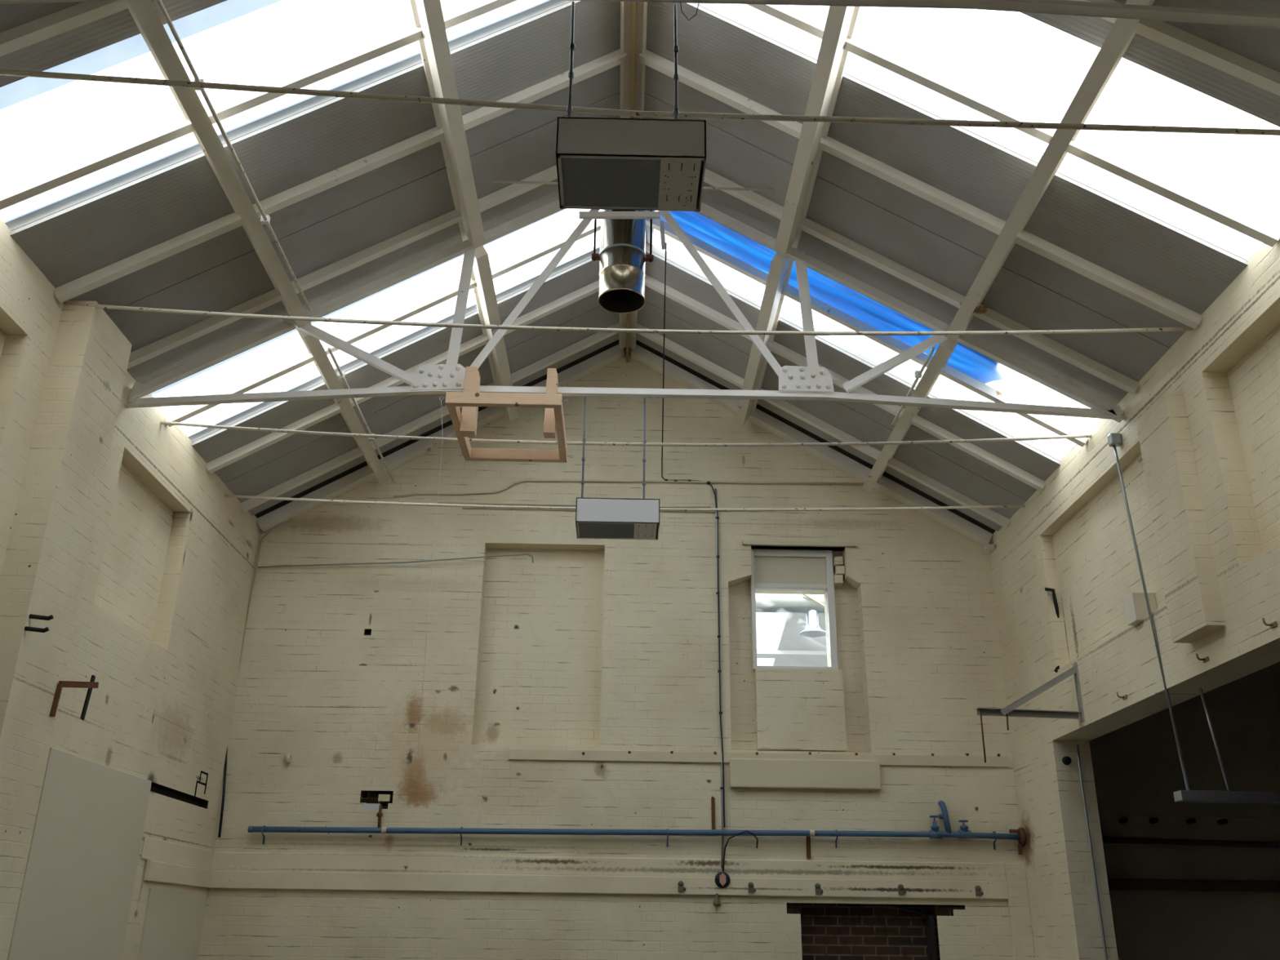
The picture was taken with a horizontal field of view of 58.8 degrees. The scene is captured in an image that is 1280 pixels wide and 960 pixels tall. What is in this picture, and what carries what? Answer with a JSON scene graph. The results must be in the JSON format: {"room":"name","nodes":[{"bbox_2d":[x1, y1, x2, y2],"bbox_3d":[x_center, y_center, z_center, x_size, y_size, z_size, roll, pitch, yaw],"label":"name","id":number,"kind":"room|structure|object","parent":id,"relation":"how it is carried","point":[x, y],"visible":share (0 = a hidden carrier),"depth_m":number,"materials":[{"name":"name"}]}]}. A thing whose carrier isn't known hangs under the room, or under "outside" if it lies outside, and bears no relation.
{"room":"industrial workshop","nodes":[
{"label":"industrial workshop","id":0,"kind":"room"},
{"bbox_2d":[0,217,260,959],"bbox_3d":[-3.484,0.442,3.794,0.490,5.132,12.500,1,-22,-1],"label":"wall","id":1,"kind":"structure","parent":0,"point":[114,527],"depth_m":7.24,"materials":[{"name":"brick"}]},
{"bbox_2d":[24,626,48,632],"bbox_3d":[-3.213,0.797,6.053,0.127,0.034,0.024,1,-22,-1],"label":"peg","id":2,"kind":"object","parent":1,"relation":"attached to","point":[26,628],"visible":1,"depth_m":6.04,"materials":[{"name":"metal"}]},
{"bbox_2d":[29,613,53,620],"bbox_3d":[-3.212,0.737,6.098,0.127,0.034,0.024,1,-22,-1],"label":"peg","id":3,"kind":"object","parent":1,"relation":"attached to","point":[31,616],"visible":1,"depth_m":6.09,"materials":[{"name":"metal"}]},
{"bbox_2d":[48,675,98,719],"bbox_3d":[-3.264,1.248,6.581,0.063,0.318,0.431,0,-22,2],"label":"iron bracket","id":4,"kind":"object","parent":1,"relation":"attached to","point":[91,684],"visible":1,"depth_m":6.56,"materials":[{"name":"metal"}]},
{"bbox_2d":[7,747,151,959],"bbox_3d":[-3.510,3.074,6.939,0.019,2.600,1.560,1,-22,-1],"label":"wall panel","id":5,"kind":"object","parent":1,"relation":"in","point":[75,900],"depth_m":7.08,"materials":[{"name":"paint"}]},
{"bbox_2d":[137,888,206,959],"bbox_3d":[-3.548,4.034,8.373,0.016,1.890,1.180,1,-22,-1],"label":"wall panel","id":6,"kind":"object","parent":1,"relation":"in","point":[173,919],"depth_m":8.56,"materials":[{"name":"paint"}]},
{"bbox_2d":[141,836,214,888],"bbox_3d":[-3.523,2.948,8.714,0.036,0.290,1.500,1,-22,-1],"label":"trim","id":7,"kind":"structure","parent":1,"relation":"attached to","point":[167,862],"depth_m":8.63,"materials":[{"name":"paint"}]},
{"bbox_2d":[0,0,517,209],"bbox_3d":[-1.752,-2.261,6.266,3.348,1.963,0.060,1,-22,-1],"label":"skylight","id":8,"kind":"object","parent":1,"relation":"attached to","point":[46,181],"visible":1,"depth_m":6.14,"materials":[{"name":"glass"}]},
{"bbox_2d":[164,218,600,426],"bbox_3d":[-1.802,-1.279,8.705,3.348,1.963,0.060,1,-22,-1],"label":"skylight","id":9,"kind":"object","parent":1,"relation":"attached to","point":[295,362],"visible":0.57,"depth_m":8.65,"materials":[{"name":"glass"}]},
{"bbox_2d":[224,494,1025,511],"bbox_3d":[-0.110,0.202,9.627,6.821,0.123,0.025,1,-22,-1],"label":"rod","id":10,"kind":"object","parent":1,"relation":"attached to","point":[225,495],"visible":0.93,"depth_m":9.60,"materials":[{"name":"metal"}]},
{"bbox_2d":[124,199,1127,422],"bbox_3d":[-0.061,-1.368,8.067,6.814,2.013,0.066,1,-22,-1],"label":"roof truss","id":11,"kind":"object","parent":1,"relation":"attached to","point":[811,382],"visible":0.98,"depth_m":7.85,"materials":[{"name":"metal"}]},
{"bbox_2d":[417,400,442,746],"bbox_3d":[-1.270,0.519,6.867,0.047,2.211,0.008,20,-29,-39],"label":"nylon line","id":12,"kind":"object","parent":11,"relation":"hanging from","point":[441,400],"visible":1,"depth_m":6.82,"materials":[{"name":"plastic"}]},
{"bbox_2d":[439,366,573,462],"bbox_3d":[-0.878,-0.479,7.750,0.826,0.480,0.950,1,-22,-1],"label":"frame","id":13,"kind":"object","parent":11,"relation":"hanging from","point":[464,423],"visible":1,"depth_m":7.56,"materials":[{"name":"brown wood"}]},
{"bbox_2d":[575,396,659,539],"bbox_3d":[-0.141,-0.111,7.654,0.544,0.967,0.330,1,-22,-1],"label":"light","id":14,"kind":"object","parent":11,"relation":"hanging from","point":[595,517],"visible":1,"depth_m":7.37,"materials":[{"name":"grey metal"}]},
{"bbox_2d":[160,421,1091,446],"bbox_3d":[-0.082,-0.324,8.267,6.822,0.164,0.025,1,-22,-1],"label":"rod","id":15,"kind":"object","parent":1,"relation":"attached to","point":[162,422],"visible":1,"depth_m":8.23,"materials":[{"name":"metal"}]},
{"bbox_2d":[62,302,1192,335],"bbox_3d":[-0.052,-0.941,6.813,6.821,0.132,0.025,1,-22,-1],"label":"rod","id":16,"kind":"object","parent":1,"relation":"attached to","point":[98,306],"visible":0.98,"depth_m":6.79,"materials":[{"name":"metal"}]},
{"bbox_2d":[0,68,1279,135],"bbox_3d":[-0.014,-1.636,4.918,6.820,0.205,0.025,1,-22,-1],"label":"rod","id":17,"kind":"object","parent":1,"relation":"attached to","point":[2,72],"visible":1,"depth_m":4.90,"materials":[{"name":"metal"}]},
{"bbox_2d":[0,0,1279,28],"bbox_3d":[0.007,-2.717,4.838,6.814,2.013,0.066,1,-22,-1],"label":"tie rod","id":18,"kind":"object","parent":1,"relation":"attached to","point":[1045,6],"visible":1,"depth_m":4.54,"materials":[{"name":"white paint"}]},
{"bbox_2d":[555,1,706,211],"bbox_3d":[-0.030,-1.512,4.415,0.544,0.877,0.330,1,-22,-1],"label":"light","id":19,"kind":"object","parent":18,"relation":"hanging from","point":[603,163],"visible":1,"depth_m":4.24,"materials":[{"name":"grey metal"}]},
{"bbox_2d":[680,1,699,20],"bbox_3d":[0.199,-1.892,4.540,0.082,0.144,0.004,1,-22,-1],"label":"cable","id":20,"kind":"object","parent":18,"relation":"hanging from","point":[680,2],"visible":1,"depth_m":4.53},
{"bbox_2d":[331,360,346,367],"bbox_3d":[-3.155,3.657,14.259,0.200,7.000,8.700,1,-22,-1],"label":"sky","id":21,"kind":"structure","parent":0,"point":[339,362],"depth_m":11.53,"materials":[{"name":"white"}]},
{"bbox_2d":[0,0,1279,533],"bbox_3d":[-0.017,-2.689,5.126,7.590,2.217,13.100,1,-22,-1],"label":"ceiling","id":22,"kind":"structure","parent":0,"point":[1157,251],"depth_m":7.32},
{"bbox_2d":[0,0,130,56],"bbox_3d":[-1.735,-2.590,5.450,3.348,1.963,0.060,1,-22,-1],"label":"rafter","id":23,"kind":"object","parent":22,"relation":"attached to","point":[11,40],"visible":1,"depth_m":5.21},
{"bbox_2d":[127,0,388,484],"bbox_3d":[-2.319,-2.372,4.877,0.201,0.225,12.362,1,-22,-1],"label":"purlin","id":24,"kind":"object","parent":22,"relation":"attached to","point":[144,13],"visible":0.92,"depth_m":6.50,"materials":[{"name":"white paint"}]},
{"bbox_2d":[155,0,311,311],"bbox_3d":[-2.206,-1.858,5.960,0.046,0.046,3.750,1,-22,-1],"label":"conduit","id":25,"kind":"object","parent":24,"relation":"attached to","point":[264,219],"visible":0.82,"depth_m":6.09,"materials":[{"name":"metal"}]},
{"bbox_2d":[327,347,394,481],"bbox_3d":[-2.277,-0.476,9.391,0.046,0.046,2.550,1,-22,-1],"label":"conduit","id":26,"kind":"object","parent":24,"relation":"attached to","point":[340,373],"visible":0.87,"depth_m":9.15,"materials":[{"name":"metal"}]},
{"bbox_2d":[0,0,550,222],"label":"window","id":27,"kind":"structure","parent":22,"relation":"attached to","point":[26,88],"depth_m":5.69,"materials":[{"name":"glass"}]},
{"bbox_2d":[54,48,626,302],"bbox_3d":[-1.768,-1.936,7.073,3.348,1.963,0.060,1,-22,-1],"label":"rafter","id":28,"kind":"object","parent":22,"relation":"attached to","point":[86,283],"visible":1,"depth_m":7.01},
{"bbox_2d":[127,164,557,368],"bbox_3d":[-1.785,-1.608,7.889,3.348,1.963,0.060,1,-22,-1],"label":"rafter","id":29,"kind":"object","parent":22,"relation":"attached to","point":[146,353],"visible":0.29,"depth_m":7.80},
{"bbox_2d":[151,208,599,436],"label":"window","id":30,"kind":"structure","parent":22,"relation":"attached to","point":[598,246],"depth_m":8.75,"materials":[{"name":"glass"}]},
{"bbox_2d":[206,280,599,473],"bbox_3d":[-1.819,-0.943,9.540,3.348,1.963,0.060,1,-22,-1],"label":"rafter","id":31,"kind":"object","parent":22,"relation":"attached to","point":[473,344],"visible":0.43,"depth_m":9.45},
{"bbox_2d":[240,322,623,511],"bbox_3d":[-1.836,-0.606,10.375,3.348,1.963,0.060,1,-22,-1],"label":"rafter","id":32,"kind":"object","parent":22,"relation":"attached to","point":[353,454],"visible":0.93,"depth_m":10.29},
{"bbox_2d":[408,0,518,421],"bbox_3d":[-1.141,-2.974,5.144,0.201,0.225,12.362,1,-22,-1],"label":"purlin","id":33,"kind":"object","parent":22,"relation":"attached to","point":[434,49],"visible":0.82,"depth_m":7.33,"materials":[{"name":"white paint"}]},
{"bbox_2d":[490,180,774,191],"bbox_3d":[-0.066,-2.058,7.944,2.280,0.043,0.018,1,-22,-1],"label":"rod","id":34,"kind":"object","parent":22,"relation":"attached to","point":[493,181],"visible":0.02,"depth_m":7.94,"materials":[{"name":"metal"}]},
{"bbox_2d":[618,1,647,362],"bbox_3d":[-0.006,-3.564,5.474,0.168,0.144,12.490,1,-22,-1],"label":"ridge beam","id":35,"kind":"structure","parent":22,"relation":"attached to","point":[633,15],"depth_m":7.55,"materials":[{"name":"metal"}]},
{"bbox_2d":[578,209,660,313],"bbox_3d":[-0.150,-2.025,8.588,0.591,1.450,0.533,1,-22,-1],"label":"flue pipe","id":36,"kind":"object","parent":35,"relation":"hanging from","point":[622,257],"visible":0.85,"depth_m":8.40,"materials":[{"name":"silver metal"}]},
{"bbox_2d":[734,5,861,426],"bbox_3d":[1.125,-2.927,5.171,0.201,0.225,12.362,1,-22,-1],"label":"purlin","id":37,"kind":"object","parent":22,"relation":"attached to","point":[841,21],"visible":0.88,"depth_m":7.40,"materials":[{"name":"white paint"}]},
{"bbox_2d":[631,322,1009,528],"bbox_3d":[1.602,-0.533,10.416,3.383,1.984,0.060,1,-22,-1],"label":"rafter","id":38,"kind":"object","parent":22,"relation":"attached to","point":[902,468],"visible":0.93,"depth_m":10.36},
{"bbox_2d":[644,274,1044,491],"bbox_3d":[1.620,-0.870,9.581,3.383,1.984,0.060,1,-22,-1],"label":"rafter","id":39,"kind":"object","parent":22,"relation":"attached to","point":[776,348],"visible":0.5,"depth_m":9.51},
{"bbox_2d":[638,49,1201,328],"bbox_3d":[1.670,-1.863,7.114,3.383,1.984,0.060,1,-22,-1],"label":"rafter","id":40,"kind":"object","parent":22,"relation":"attached to","point":[1082,266],"visible":1,"depth_m":7.06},
{"bbox_2d":[703,168,1138,394],"bbox_3d":[1.653,-1.535,7.930,3.383,1.984,0.060,1,-22,-1],"label":"rafter","id":41,"kind":"object","parent":22,"relation":"attached to","point":[931,286],"visible":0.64,"depth_m":7.84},
{"bbox_2d":[861,0,1155,493],"bbox_3d":[2.287,-2.282,4.935,0.201,0.225,12.362,1,-22,-1],"label":"purlin","id":42,"kind":"object","parent":22,"relation":"attached to","point":[1121,34],"visible":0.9,"depth_m":6.53,"materials":[{"name":"white paint"}]},
{"bbox_2d":[891,346,934,426],"bbox_3d":[2.068,-0.699,8.681,0.046,0.046,1.300,1,-22,-1],"label":"conduit","id":43,"kind":"object","parent":42,"relation":"attached to","point":[917,374],"visible":1,"depth_m":8.46,"materials":[{"name":"metal"}]},
{"bbox_2d":[1066,0,1279,96],"bbox_3d":[1.704,-2.517,5.491,3.383,1.984,0.060,1,-22,-1],"label":"rafter","id":44,"kind":"object","parent":22,"relation":"attached to","point":[1237,65],"visible":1,"depth_m":5.28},
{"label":"window","id":45,"kind":"structure","parent":22,"relation":"attached to","visible":0},
{"bbox_2d":[657,210,1022,391],"bbox_3d":[1.498,-1.516,8.750,2.754,1.538,0.840,1,-22,-1],"label":"tarpaulin","id":46,"kind":"object","parent":45,"relation":"on","point":[964,359],"visible":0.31,"depth_m":8.81,"materials":[{"name":"plastic"}]},
{"bbox_2d":[659,220,666,249],"bbox_3d":[0.173,-1.874,8.694,0.049,0.227,0.050,1,-22,-1],"label":"batten","id":47,"kind":"object","parent":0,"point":[661,223],"visible":1,"depth_m":8.67,"materials":[{"name":"white paint"}]},
{"bbox_2d":[713,893,720,906],"bbox_3d":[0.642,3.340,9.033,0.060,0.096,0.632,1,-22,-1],"label":"socket","id":48,"kind":"object","parent":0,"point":[717,902],"visible":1,"depth_m":9.02,"materials":[{"name":"grey metal"}]},
{"bbox_2d":[197,346,1279,959],"bbox_3d":[2.495,2.046,10.171,12.670,7.070,0.300,1,-22,-1],"label":"wall","id":49,"kind":"structure","parent":0,"point":[589,644],"depth_m":9.99,"materials":[{"name":"paint"}]},
{"bbox_2d":[217,518,292,837],"bbox_3d":[-3.414,1.668,10.016,0.340,2.842,0.032,3,-22,-6],"label":"cable","id":50,"kind":"object","parent":49,"relation":"attached to","point":[291,519],"visible":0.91,"depth_m":10.07,"materials":[{"name":"black rubber"}]},
{"bbox_2d":[284,753,289,763],"bbox_3d":[-3.021,2.386,9.738,0.047,0.078,0.044,1,-22,-1],"label":"plug","id":51,"kind":"object","parent":49,"relation":"attached to","point":[286,755],"visible":1,"depth_m":9.72,"materials":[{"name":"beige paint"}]},
{"bbox_2d":[363,803,381,810],"bbox_3d":[-2.274,2.781,9.647,0.130,0.058,0.062,1,-22,-1],"label":"brick","id":52,"kind":"object","parent":49,"relation":"in","point":[367,806],"visible":0.93,"depth_m":9.62,"materials":[{"name":"grey ceramic"}]},
{"bbox_2d":[377,794,391,802],"bbox_3d":[-2.176,2.712,9.683,0.095,0.056,0.070,1,-22,-1],"label":"brick","id":53,"kind":"object","parent":49,"relation":"in","point":[382,797],"visible":1,"depth_m":9.65,"materials":[{"name":"beige paint"}]},
{"bbox_2d":[257,553,533,568],"bbox_3d":[-2.234,0.767,10.462,2.499,0.170,0.197,1,-22,-1],"label":"cable","id":54,"kind":"object","parent":49,"relation":"attached to","point":[525,553],"visible":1,"depth_m":10.37,"materials":[{"name":"beige"}]},
{"bbox_2d":[256,344,624,532],"bbox_3d":[-1.841,-0.428,10.842,3.347,1.980,0.130,1,-22,-1],"label":"board","id":55,"kind":"object","parent":49,"relation":"attached to","point":[267,522],"visible":0.86,"depth_m":10.71,"materials":[{"name":"wood"}]},
{"bbox_2d":[436,502,711,508],"bbox_3d":[-0.620,0.236,10.661,2.567,0.022,0.018,1,-22,-1],"label":"conduit","id":56,"kind":"object","parent":49,"relation":"attached to","point":[458,503],"visible":0.66,"depth_m":10.65,"materials":[{"name":"metal"}]},
{"bbox_2d":[462,506,715,512],"bbox_3d":[-0.475,0.278,10.647,2.364,0.025,0.018,1,-22,-1],"label":"conduit","id":57,"kind":"object","parent":49,"relation":"attached to","point":[463,507],"visible":0.45,"depth_m":10.63,"materials":[{"name":"metal"}]},
{"bbox_2d":[211,852,1008,899],"bbox_3d":[-0.219,3.286,9.436,6.670,0.285,0.036,1,-22,-1],"label":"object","id":58,"kind":"structure","parent":49,"relation":"attached to","point":[232,870],"depth_m":9.43,"materials":[{"name":"paint"}]},
{"bbox_2d":[393,479,863,497],"bbox_3d":[-0.096,0.095,10.725,4.434,0.241,0.024,1,-22,-1],"label":"conduit","id":59,"kind":"object","parent":49,"relation":"attached to","point":[523,480],"visible":0.99,"depth_m":10.75,"materials":[{"name":"metal"}]},
{"bbox_2d":[248,800,1026,854],"bbox_3d":[-0.017,2.876,9.559,6.492,0.436,0.149,1,-22,-1],"label":"pipe","id":60,"kind":"object","parent":49,"relation":"attached to","point":[1019,834],"visible":1,"depth_m":9.52,"materials":[{"name":"metal"}]},
{"bbox_2d":[645,210,654,244],"bbox_3d":[-0.004,-3.730,5.546,0.400,0.215,13.100,1,-22,-1],"label":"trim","id":61,"kind":"structure","parent":49,"relation":"attached to","point":[647,228],"depth_m":9.47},
{"bbox_2d":[677,880,685,891],"bbox_3d":[0.347,3.356,9.390,0.066,0.083,0.021,1,-22,-1],"label":"plate","id":62,"kind":"object","parent":49,"relation":"attached to","point":[681,888],"visible":1,"depth_m":9.38,"materials":[{"name":"grey metal"}]},
{"bbox_2d":[661,242,724,827],"bbox_3d":[0.198,0.583,9.186,0.542,4.045,2.720,-4,-22,11],"label":"cable","id":63,"kind":"object","parent":49,"relation":"attached to","point":[674,480],"visible":1,"depth_m":10.04,"materials":[{"name":"rubber"}]},
{"bbox_2d":[711,797,715,829],"bbox_3d":[0.622,2.832,9.648,0.031,0.256,0.012,1,-22,-1],"label":"strap","id":64,"kind":"object","parent":49,"relation":"attached to","point":[713,799],"visible":1,"depth_m":9.65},
{"bbox_2d":[714,488,724,867],"bbox_3d":[0.706,1.661,10.113,0.050,3.399,0.020,1,-22,-1],"label":"conduit","id":65,"kind":"object","parent":49,"relation":"attached to","point":[715,490],"visible":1,"depth_m":9.95,"materials":[{"name":"metal"}]},
{"bbox_2d":[715,830,758,888],"bbox_3d":[0.807,3.161,9.469,0.370,0.458,0.106,1,-22,-1],"label":"cable","id":66,"kind":"object","parent":49,"relation":"attached to","point":[722,878],"visible":1,"depth_m":9.41,"materials":[{"name":"black metal"}]},
{"bbox_2d":[747,881,755,893],"bbox_3d":[0.929,3.369,9.397,0.066,0.083,0.021,1,-22,-1],"label":"plate","id":67,"kind":"object","parent":49,"relation":"attached to","point":[751,889],"visible":1,"depth_m":9.39,"materials":[{"name":"grey metal"}]},
{"bbox_2d":[508,748,1008,767],"bbox_3d":[1.035,2.392,9.823,4.325,0.113,0.035,1,-22,-1],"label":"wall rail","id":68,"kind":"object","parent":49,"relation":"attached to","point":[932,760],"visible":1,"depth_m":9.81,"materials":[{"name":"beige paint"}]},
{"bbox_2d":[750,549,838,670],"bbox_3d":[1.411,1.201,10.473,0.770,1.157,0.070,1,-22,-1],"label":"window","id":69,"kind":"structure","parent":49,"relation":"in","point":[771,569],"depth_m":10.58,"materials":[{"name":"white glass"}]},
{"bbox_2d":[716,499,876,511],"bbox_3d":[1.476,0.246,10.707,1.514,0.134,0.012,1,-22,-1],"label":"trim","id":70,"kind":"structure","parent":49,"relation":"attached to","point":[722,504],"depth_m":10.71,"materials":[{"name":"paint"}]},
{"bbox_2d":[742,540,856,551],"bbox_3d":[1.480,0.616,10.616,1.060,0.040,0.165,1,-22,-1],"label":"trim","id":71,"kind":"structure","parent":49,"relation":"attached to","point":[765,544],"depth_m":10.54,"materials":[{"name":"beige paint"}]},
{"bbox_2d":[729,758,881,790],"bbox_3d":[1.418,2.528,9.762,1.295,0.245,0.062,1,-22,-1],"label":"window sill","id":72,"kind":"structure","parent":49,"relation":"attached to","point":[744,773],"depth_m":9.73,"materials":[{"name":"beige paint"}]},
{"bbox_2d":[805,835,810,857],"bbox_3d":[1.419,3.082,9.563,0.038,0.191,0.014,1,-22,-1],"label":"strap","id":73,"kind":"object","parent":49,"relation":"attached to","point":[808,837],"visible":1,"depth_m":9.55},
{"bbox_2d":[631,344,992,546],"bbox_3d":[1.586,-0.357,10.883,3.377,1.997,0.130,1,-22,-1],"label":"board","id":74,"kind":"object","parent":49,"relation":"attached to","point":[775,426],"visible":0.93,"depth_m":10.80,"materials":[{"name":"wood"}]},
{"bbox_2d":[814,883,822,893],"bbox_3d":[1.483,3.381,9.403,0.066,0.083,0.021,1,-22,-1],"label":"plate","id":75,"kind":"object","parent":49,"relation":"attached to","point":[818,891],"visible":1,"depth_m":9.39,"materials":[{"name":"grey metal"}]},
{"bbox_2d":[832,556,844,586],"bbox_3d":[1.852,0.855,10.606,0.102,0.259,0.120,1,-22,-1],"label":"bricks","id":76,"kind":"object","parent":49,"relation":"attached to","point":[837,562],"depth_m":10.56,"materials":[{"name":"brick"}]},
{"bbox_2d":[897,884,906,894],"bbox_3d":[2.173,3.393,9.412,0.066,0.083,0.021,1,-22,-1],"label":"plate","id":77,"kind":"object","parent":49,"relation":"attached to","point":[900,887],"visible":1,"depth_m":9.40,"materials":[{"name":"grey metal"}]},
{"bbox_2d":[884,904,937,959],"bbox_3d":[2.236,4.424,9.145,0.390,1.885,0.142,1,-22,-1],"label":"door frame","id":78,"kind":"structure","parent":49,"relation":"in","point":[930,920],"depth_m":9.38,"materials":[{"name":"wood"}]},
{"bbox_2d":[974,885,983,896],"bbox_3d":[2.816,3.406,9.421,0.066,0.083,0.021,1,-22,-1],"label":"plate","id":79,"kind":"object","parent":49,"relation":"attached to","point":[978,889],"visible":1,"depth_m":9.41,"materials":[{"name":"grey metal"}]},
{"bbox_2d":[984,543,994,550],"bbox_3d":[3.227,0.622,10.496,0.071,0.040,0.070,1,-22,-1],"label":"insulator","id":80,"kind":"object","parent":49,"relation":"attached to","point":[988,546],"visible":1,"depth_m":10.47,"materials":[{"name":"ceramic"}]},
{"bbox_2d":[1004,862,1035,959],"bbox_3d":[3.128,4.246,9.121,0.170,2.220,0.031,1,-22,-1],"label":"trim","id":81,"kind":"structure","parent":49,"relation":"attached to","point":[1020,925],"depth_m":9.38,"materials":[{"name":"paint"}]},
{"bbox_2d":[1119,817,1128,822],"bbox_3d":[4.098,2.881,9.627,0.044,0.044,0.092,1,-22,-1],"label":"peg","id":82,"kind":"object","parent":49,"relation":"attached to","point":[1123,820],"visible":1,"depth_m":9.59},
{"bbox_2d":[1149,817,1158,823],"bbox_3d":[4.355,2.887,9.630,0.044,0.044,0.092,1,-22,-1],"label":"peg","id":83,"kind":"object","parent":49,"relation":"attached to","point":[1153,820],"visible":1,"depth_m":9.60,"materials":[{"name":"black"}]},
{"bbox_2d":[1098,814,1279,846],"bbox_3d":[6.019,3.010,9.678,5.000,0.240,0.031,1,-22,-1],"label":"beam","id":84,"kind":"structure","parent":49,"relation":"attached to","point":[1205,828],"depth_m":9.65,"materials":[{"name":"metal"}]},
{"bbox_2d":[1186,817,1195,824],"bbox_3d":[4.672,2.893,9.633,0.044,0.044,0.092,1,-22,-1],"label":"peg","id":85,"kind":"object","parent":49,"relation":"attached to","point":[1192,820],"visible":1,"depth_m":9.60,"materials":[{"name":"black"}]},
{"bbox_2d":[1102,836,1279,848],"bbox_3d":[5.587,3.075,9.551,3.383,0.099,0.050,1,-22,-1],"label":"pipe","id":86,"kind":"object","parent":49,"relation":"attached to","point":[1105,839],"visible":1,"depth_m":9.52,"materials":[{"name":"metal"}]},
{"bbox_2d":[1107,878,1279,891],"bbox_3d":[5.970,3.392,9.464,4.890,0.080,0.140,1,-22,-1],"label":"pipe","id":87,"kind":"object","parent":49,"relation":"attached to","point":[1113,883],"visible":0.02,"depth_m":9.38,"materials":[{"name":"metal"}]},
{"bbox_2d":[1217,818,1227,824],"bbox_3d":[4.940,2.899,9.637,0.044,0.044,0.092,1,-22,-1],"label":"peg","id":88,"kind":"object","parent":49,"relation":"attached to","point":[1223,821],"visible":1,"depth_m":9.60,"materials":[{"name":"black"}]},
{"bbox_2d":[755,612,786,666],"bbox_3d":[2.159,5.419,18.456,11.000,7.000,0.200,1,-22,-1],"label":"window","id":89,"kind":"structure","parent":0,"point":[769,626],"depth_m":19.49,"materials":[{"name":"glass"}]},
{"bbox_2d":[756,613,827,666],"bbox_3d":[2.247,1.915,16.635,11.000,1.320,6.200,1,-22,-1],"label":"ceiling","id":90,"kind":"structure","parent":0,"point":[793,649],"depth_m":17.61,"materials":[{"name":"paint"}]},
{"bbox_2d":[989,225,1279,959],"bbox_3d":[3.439,0.580,3.881,0.400,5.109,12.500,1,-22,-1],"label":"wall","id":91,"kind":"structure","parent":0,"point":[1198,454],"depth_m":7.67,"materials":[{"name":"paint"}]},
{"bbox_2d":[645,218,1088,446],"bbox_3d":[1.637,-1.206,8.747,3.383,1.984,0.060,1,-22,-1],"label":"skylight","id":92,"kind":"object","parent":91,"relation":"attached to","point":[971,384],"visible":0.64,"depth_m":8.70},
{"bbox_2d":[746,4,1279,247],"bbox_3d":[1.687,-2.188,6.308,3.383,1.984,0.060,1,-22,-1],"label":"skylight","id":93,"kind":"object","parent":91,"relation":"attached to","point":[1267,234],"visible":1,"depth_m":6.20,"materials":[{"name":"glass"}]},
{"bbox_2d":[976,662,1084,762],"bbox_3d":[2.882,1.723,8.431,0.776,0.731,0.136,1,-22,-1],"label":"wall bracket","id":94,"kind":"object","parent":91,"relation":"attached to","point":[1011,710],"visible":1,"depth_m":8.41,"materials":[{"name":"metal"}]},
{"bbox_2d":[1044,587,1059,672],"bbox_3d":[3.312,1.187,9.022,0.109,0.690,0.087,18,-28,-37],"label":"hanging cable","id":95,"kind":"object","parent":91,"relation":"hanging from","point":[1056,607],"visible":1,"depth_m":9.08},
{"bbox_2d":[1062,756,1071,764],"bbox_3d":[3.344,2.195,8.894,0.066,0.066,0.030,1,-22,-1],"label":"pipe stub","id":96,"kind":"object","parent":91,"relation":"attached to","point":[1066,760],"visible":1,"depth_m":8.88,"materials":[{"name":"metal"}]},
{"bbox_2d":[1076,744,1107,959],"bbox_3d":[3.420,3.404,8.401,0.035,2.851,0.035,1,-22,-1],"label":"conduit","id":97,"kind":"object","parent":91,"relation":"attached to","point":[1077,745],"visible":1,"depth_m":8.61,"materials":[{"name":"metal"}]},
{"bbox_2d":[1116,692,1127,699],"bbox_3d":[3.255,1.458,7.686,0.059,0.048,0.060,1,-22,-1],"label":"wall hook","id":98,"kind":"object","parent":91,"relation":"attached to","point":[1124,697],"visible":1,"depth_m":7.68,"materials":[{"name":"brown paint"}]},
{"bbox_2d":[1124,592,1157,625],"bbox_3d":[3.322,0.856,7.530,0.151,0.190,0.140,1,-22,-1],"label":"block","id":99,"kind":"object","parent":91,"relation":"attached to","point":[1135,606],"visible":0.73,"depth_m":7.48,"materials":[{"name":"white paint"}]},
{"bbox_2d":[1107,432,1279,804],"bbox_3d":[3.862,0.815,7.342,1.284,2.468,0.180,1,-22,-1],"label":"strip light","id":100,"kind":"object","parent":91,"relation":"hanging from","point":[1114,439],"visible":1,"depth_m":6.91,"materials":[{"name":"metal"}]},
{"bbox_2d":[1195,653,1208,662],"bbox_3d":[3.276,1.037,6.631,0.059,0.048,0.060,1,-22,-1],"label":"wall hook","id":101,"kind":"object","parent":91,"relation":"attached to","point":[1206,659],"visible":1,"depth_m":6.62,"materials":[{"name":"brown paint"}]},
{"bbox_2d":[1262,617,1277,628],"bbox_3d":[3.291,0.747,5.949,0.059,0.048,0.060,1,-22,-1],"label":"wall hook","id":102,"kind":"object","parent":91,"relation":"attached to","point":[1274,624],"visible":1,"depth_m":5.94,"materials":[{"name":"brown paint"}]},
{"bbox_3d":[7.842,3.860,14.403,0.200,7.000,8.700,1,-22,-1],"label":"wall","id":103,"kind":"structure","parent":0,"visible":0},
{"bbox_2d":[755,593,826,637],"bbox_3d":[2.404,1.516,12.901,10.800,0.489,0.339,1,-22,-1],"label":"air duct","id":104,"kind":"object","parent":103,"relation":"attached to","point":[812,605],"visible":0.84,"depth_m":12.84,"materials":[{"name":"metal"}]},
{"bbox_2d":[799,609,826,637],"bbox_3d":[1.954,1.582,12.881,0.308,0.340,0.308,1,-22,-1],"label":"hood","id":105,"kind":"object","parent":104,"relation":"attached to","point":[812,629],"depth_m":12.84,"materials":[{"name":"metal"}]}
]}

